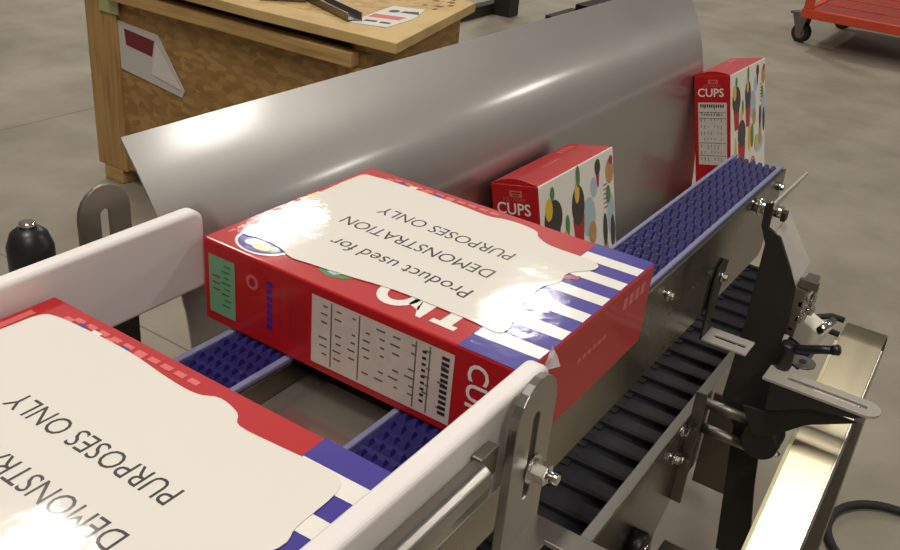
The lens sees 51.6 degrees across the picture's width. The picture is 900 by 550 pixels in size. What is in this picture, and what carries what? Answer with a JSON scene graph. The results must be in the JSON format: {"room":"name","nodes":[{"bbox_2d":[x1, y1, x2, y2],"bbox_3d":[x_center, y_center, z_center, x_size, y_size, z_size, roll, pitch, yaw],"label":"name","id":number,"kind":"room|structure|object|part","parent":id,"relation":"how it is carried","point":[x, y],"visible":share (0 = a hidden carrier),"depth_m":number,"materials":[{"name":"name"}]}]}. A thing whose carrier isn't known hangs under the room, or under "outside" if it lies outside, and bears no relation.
{"room":"factory floor","nodes":[
{"label":"factory floor","id":0,"kind":"room"},
{"bbox_2d":[0,0,899,549],"bbox_3d":[3.872,-3.113,9.569,28.000,0.100,32.000,21,31,28],"label":"floor","id":1,"kind":"structure","parent":0,"point":[832,97],"depth_m":3.67,"materials":[{"name":"concrete"}]},
{"bbox_2d":[84,0,475,183],"bbox_3d":[-0.522,-0.568,2.972,1.264,0.740,0.623,21,31,28],"label":"wooden workbench","id":2,"kind":"object","parent":1,"relation":"on","point":[223,54],"depth_m":2.71,"materials":[{"name":"brown wood"}]},
{"bbox_3d":[-1.107,-0.656,3.033,0.145,0.640,0.040,21,31,28],"label":"corner post","id":3,"kind":"part","parent":2,"relation":"part of","materials":[{"name":"brown wood"}]},
{"bbox_2d":[117,20,184,97],"bbox_3d":[-0.924,-0.667,2.879,0.290,0.183,0.004,21,31,28],"label":"slip","id":4,"kind":"object","parent":2,"relation":"attached to","point":[143,54],"visible":1,"depth_m":2.88,"materials":[{"name":"grey paper"}]},
{"bbox_3d":[-1.011,-0.760,3.242,0.012,0.628,0.486,21,31,28],"label":"panel","id":5,"kind":"part","parent":2,"relation":"part of","materials":[{"name":"brown wood"}]},
{"bbox_3d":[-0.641,-0.711,2.631,0.959,0.039,0.038,21,31,28],"label":"rail","id":6,"kind":"part","parent":2,"relation":"part of","materials":[{"name":"brown wood"}]},
{"bbox_3d":[-0.637,-0.463,2.773,0.994,0.600,0.012,21,31,28],"label":"panel","id":7,"kind":"part","parent":2,"relation":"part of","materials":[{"name":"brown wood"}]},
{"bbox_3d":[-0.363,-0.754,2.581,0.359,0.022,0.152,21,31,28],"label":"folded steel bracket","id":8,"kind":"part","parent":2,"relation":"part of","materials":[{"name":"black metal"}]},
{"bbox_3d":[-0.494,-0.862,2.819,1.264,0.028,0.623,21,31,28],"label":"lid","id":9,"kind":"part","parent":2,"relation":"part of","materials":[{"name":"brown wood"}]},
{"bbox_3d":[-0.436,-0.677,3.189,1.064,0.628,0.012,21,31,28],"label":"panel","id":10,"kind":"part","parent":2,"relation":"part of","materials":[{"name":"brown wood"}]},
{"bbox_3d":[-0.277,-0.302,2.584,0.076,0.570,0.040,21,31,28],"label":"corner post","id":11,"kind":"part","parent":2,"relation":"part of","materials":[{"name":"brown wood"}]},
{"bbox_2d":[350,6,424,26],"bbox_3d":[-0.159,-0.710,2.556,0.116,0.001,0.294,16,29,18],"label":"paper label","id":12,"kind":"object","parent":2,"relation":"on","point":[393,15],"visible":0.98,"depth_m":2.55,"materials":[{"name":"white paper"}]},
{"bbox_2d":[363,10,418,23],"bbox_3d":[-0.158,-0.709,2.554,0.102,0.001,0.215,21,31,28],"label":"print","id":13,"kind":"object","parent":12,"relation":"on","point":[415,13],"depth_m":2.55},
{"bbox_3d":[-0.141,-0.422,2.756,0.012,0.628,0.486,21,31,28],"label":"panel","id":14,"kind":"part","parent":2,"relation":"part of","materials":[{"name":"brown wood"}]},
{"bbox_2d":[120,0,702,348],"bbox_3d":[0.091,0.090,1.564,0.112,0.982,1.384,21,31,28],"label":"sheet","id":15,"kind":"object","parent":1,"relation":"on","point":[457,119],"visible":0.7,"depth_m":1.25,"materials":[{"name":"silver metal"}]},
{"bbox_2d":[174,153,809,549],"bbox_3d":[-0.067,0.474,0.916,0.388,0.875,1.556,21,31,28],"label":"conveyor","id":16,"kind":"object","parent":1,"relation":"on","point":[686,241],"depth_m":1.01,"materials":[{"name":"blue"}]},
{"bbox_2d":[0,183,204,341],"bbox_3d":[-0.450,0.154,0.459,0.111,0.196,0.857,21,31,28],"label":"rail","id":17,"kind":"object","parent":16,"relation":"attached to","point":[114,279],"depth_m":0.70,"materials":[{"name":"white plastic"}]},
{"bbox_3d":[-0.284,0.053,0.696,0.100,0.184,0.040,21,31,28],"label":"clamp knob","id":18,"kind":"part","parent":17,"relation":"part of","materials":[{"name":"black plastic"}]},
{"bbox_2d":[0,297,390,549],"bbox_3d":[-0.214,0.133,0.511,0.300,0.076,0.219,21,31,28],"label":"carton","id":19,"kind":"object","parent":16,"relation":"on","point":[109,441],"visible":0.99,"depth_m":0.51,"materials":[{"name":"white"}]},
{"bbox_3d":[-0.306,0.222,0.525,0.003,0.100,0.870,21,31,28],"label":"plate","id":20,"kind":"part","parent":16,"relation":"part of","materials":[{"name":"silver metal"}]},
{"bbox_2d":[261,373,388,446],"bbox_3d":[-0.276,0.221,0.471,0.096,0.003,0.722,21,31,28],"label":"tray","id":21,"kind":"object","parent":16,"relation":"on","point":[324,405],"depth_m":0.73,"materials":[{"name":"metal"}]},
{"bbox_2d":[204,168,653,429],"bbox_3d":[-0.013,0.009,0.773,0.310,0.087,0.219,21,31,28],"label":"carton","id":22,"kind":"object","parent":16,"relation":"on","point":[419,299],"visible":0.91,"depth_m":0.72,"materials":[{"name":"red cardboard"}]},
{"bbox_2d":[318,268,352,278],"bbox_3d":[-0.087,-0.002,0.711,0.030,0.001,0.016,21,31,28],"label":"picture","id":23,"kind":"object","parent":22,"relation":"on","point":[323,273],"depth_m":0.71,"materials":[{"name":"green"}]},
{"bbox_3d":[-0.052,0.061,0.681,0.129,0.060,0.001,21,31,28],"label":"nutrition panel","id":24,"kind":"part","parent":22,"relation":"part of","materials":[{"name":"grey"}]},
{"bbox_2d":[300,360,606,549],"bbox_3d":[-0.137,0.251,0.266,0.120,0.121,0.846,21,31,28],"label":"rail","id":25,"kind":"object","parent":16,"relation":"attached to","point":[502,440],"visible":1,"depth_m":0.52,"materials":[{"name":"white plastic"}]},
{"bbox_3d":[-0.192,0.244,0.241,0.016,0.025,0.752,21,31,28],"label":"backing rail","id":26,"kind":"part","parent":25,"relation":"part of","materials":[{"name":"silver metal"}]},
{"bbox_3d":[0.020,0.171,0.702,0.004,0.117,1.536,21,31,28],"label":"plate","id":27,"kind":"part","parent":16,"relation":"part of","materials":[{"name":"silver metal"}]},
{"bbox_3d":[0.344,0.036,1.119,0.058,0.103,0.040,21,31,28],"label":"slotted angle bracket","id":28,"kind":"part","parent":16,"relation":"part of","materials":[{"name":"silver metal"}]},
{"bbox_3d":[0.446,0.131,1.302,0.118,0.532,0.166,21,31,28],"label":"mounting bracket","id":29,"kind":"part","parent":16,"relation":"part of","materials":[{"name":"black metal"}]},
{"bbox_3d":[0.439,-0.110,1.199,0.003,0.011,0.166,21,31,28],"label":"pointer blade","id":30,"kind":"part","parent":16,"relation":"part of","materials":[{"name":"metal"}]},
{"bbox_2d":[785,272,820,336],"bbox_3d":[0.449,0.032,1.189,0.043,0.081,0.054,21,31,28],"label":"clamp","id":31,"kind":"object","parent":16,"relation":"attached to","point":[802,307],"visible":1,"depth_m":1.17,"materials":[{"name":"metal"}]},
{"bbox_3d":[0.429,0.044,1.178,0.028,0.067,0.006,21,31,28],"label":"clamp plate","id":32,"kind":"part","parent":31,"relation":"part of","materials":[{"name":"metal"}]},
{"bbox_2d":[741,355,880,459],"bbox_3d":[0.456,0.187,1.189,0.154,0.137,0.076,21,31,28],"label":"mounting bracket","id":33,"kind":"object","parent":16,"relation":"attached to","point":[789,405],"visible":0.94,"depth_m":1.16,"materials":[{"name":"metal"}]},
{"bbox_2d":[792,355,815,369],"bbox_3d":[0.449,0.113,1.189,0.033,0.007,0.033,21,31,28],"label":"washer","id":34,"kind":"object","parent":33,"relation":"in","point":[802,362],"depth_m":1.18,"materials":[{"name":"metal"}]},
{"bbox_2d":[774,339,841,370],"bbox_3d":[0.445,0.100,1.159,0.072,0.057,0.022,21,31,28],"label":"lever","id":35,"kind":"object","parent":33,"relation":"attached to","point":[783,361],"visible":1,"depth_m":1.16,"materials":[{"name":"black plastic"}]},
{"bbox_3d":[0.457,0.144,1.143,0.138,0.004,0.037,21,31,28],"label":"slotted plate","id":36,"kind":"part","parent":33,"relation":"part of","materials":[{"name":"metal"}]},
{"bbox_2d":[460,0,610,21],"bbox_3d":[0.647,-2.167,5.915,1.740,1.050,0.466,-11,32,-29],"label":"stand","id":37,"kind":"object","parent":1,"relation":"on","point":[504,8],"visible":0.42,"depth_m":6.06,"materials":[{"name":"metal"}]},
{"bbox_3d":[0.407,-2.174,5.884,0.120,1.050,0.120,21,31,28],"label":"post","id":38,"kind":"part","parent":37,"relation":"part of","materials":[{"name":"metal"}]},
{"bbox_2d":[475,264,798,549],"bbox_3d":[0.323,0.313,1.589,0.388,0.605,1.580,21,31,28],"label":"conveyor","id":39,"kind":"object","parent":1,"relation":"on","point":[616,485],"visible":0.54,"depth_m":1.27,"materials":[{"name":"black"}]},
{"bbox_3d":[0.305,0.197,1.239,0.014,0.008,1.110,21,31,28],"label":"rail","id":40,"kind":"part","parent":39,"relation":"part of","materials":[{"name":"silver metal"}]},
{"bbox_3d":[0.297,0.317,1.300,0.004,0.270,1.110,21,31,28],"label":"plate","id":41,"kind":"part","parent":39,"relation":"part of","materials":[{"name":"silver metal"}]},
{"bbox_3d":[0.298,0.444,1.304,0.076,0.012,0.190,21,31,28],"label":"plate","id":42,"kind":"part","parent":39,"relation":"part of","materials":[{"name":"metal"}]},
{"bbox_3d":[0.399,0.249,1.362,0.060,0.160,0.003,21,31,28],"label":"gusset plate","id":43,"kind":"part","parent":39,"relation":"part of","materials":[{"name":"metal"}]},
{"bbox_2d":[741,322,887,549],"bbox_3d":[0.390,0.471,1.218,0.070,0.680,0.626,21,31,28],"label":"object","id":44,"kind":"object","parent":1,"relation":"on","point":[795,511],"visible":0.95,"depth_m":1.19,"materials":[{"name":"silver metal"}]},
{"bbox_2d":[788,313,836,369],"bbox_3d":[0.479,0.087,1.257,0.037,0.080,0.053,-20,37,-39],"label":"block","id":45,"kind":"object","parent":44,"relation":"attached to","point":[813,330],"visible":0.59,"depth_m":1.24,"materials":[{"name":"beige"}]},
{"bbox_2d":[816,313,844,322],"bbox_3d":[0.503,0.059,1.260,0.055,0.020,0.013,9,28,7],"label":"cable","id":46,"kind":"object","parent":45,"relation":"attached to","point":[839,318],"visible":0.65,"depth_m":1.25,"materials":[{"name":"black rubber"}]},
{"bbox_2d":[828,329,839,336],"bbox_3d":[0.502,0.075,1.266,0.052,0.015,0.014,12,28,12],"label":"cable","id":47,"kind":"object","parent":45,"relation":"attached to","point":[833,332],"visible":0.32,"depth_m":1.26,"materials":[{"name":"black rubber"}]},
{"bbox_3d":[0.505,0.442,1.392,0.058,0.590,0.035,21,31,28],"label":"stand post","id":48,"kind":"part","parent":44,"relation":"part of","materials":[{"name":"metal"}]},
{"bbox_2d":[791,0,899,41],"bbox_3d":[2.942,-1.947,5.973,1.155,1.000,1.080,21,31,28],"label":"cart","id":49,"kind":"object","parent":1,"relation":"on","point":[883,16],"visible":1,"depth_m":6.00,"materials":[{"name":"metal"}]},
{"bbox_2d":[824,500,899,549],"bbox_3d":[0.893,0.549,1.871,0.277,0.018,0.278,21,31,28],"label":"cable","id":50,"kind":"object","parent":1,"relation":"on","point":[857,504],"visible":0.88,"depth_m":1.97,"materials":[{"name":"black rubber"}]},
{"bbox_2d":[491,144,615,247],"bbox_3d":[0.164,-0.021,1.388,0.136,0.313,0.225,22,32,29],"label":"carton","id":51,"kind":"object","parent":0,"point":[569,190],"visible":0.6,"depth_m":1.32,"materials":[{"name":"red"}]},
{"bbox_2d":[545,155,614,247],"bbox_3d":[0.196,-0.028,1.365,0.002,0.276,0.205,10,26,35],"label":"print","id":52,"kind":"object","parent":51,"relation":"attached to","point":[584,213],"depth_m":1.35},
{"bbox_2d":[694,58,764,181],"bbox_3d":[0.602,-0.296,1.996,0.142,0.310,0.219,22,32,28],"label":"carton","id":53,"kind":"object","parent":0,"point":[729,96],"visible":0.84,"depth_m":1.92,"materials":[{"name":"red"}]},
{"bbox_3d":[0.536,-0.288,1.903,0.059,0.129,0.002,8,24,36],"label":"nutrition panel","id":54,"kind":"part","parent":53,"relation":"part of","materials":[{"name":"white cardboard"}]},
{"bbox_2d":[732,64,764,160],"bbox_3d":[0.634,-0.304,1.973,0.001,0.276,0.205,8,24,35],"label":"print","id":55,"kind":"object","parent":53,"relation":"attached to","point":[750,99],"depth_m":1.96}
]}

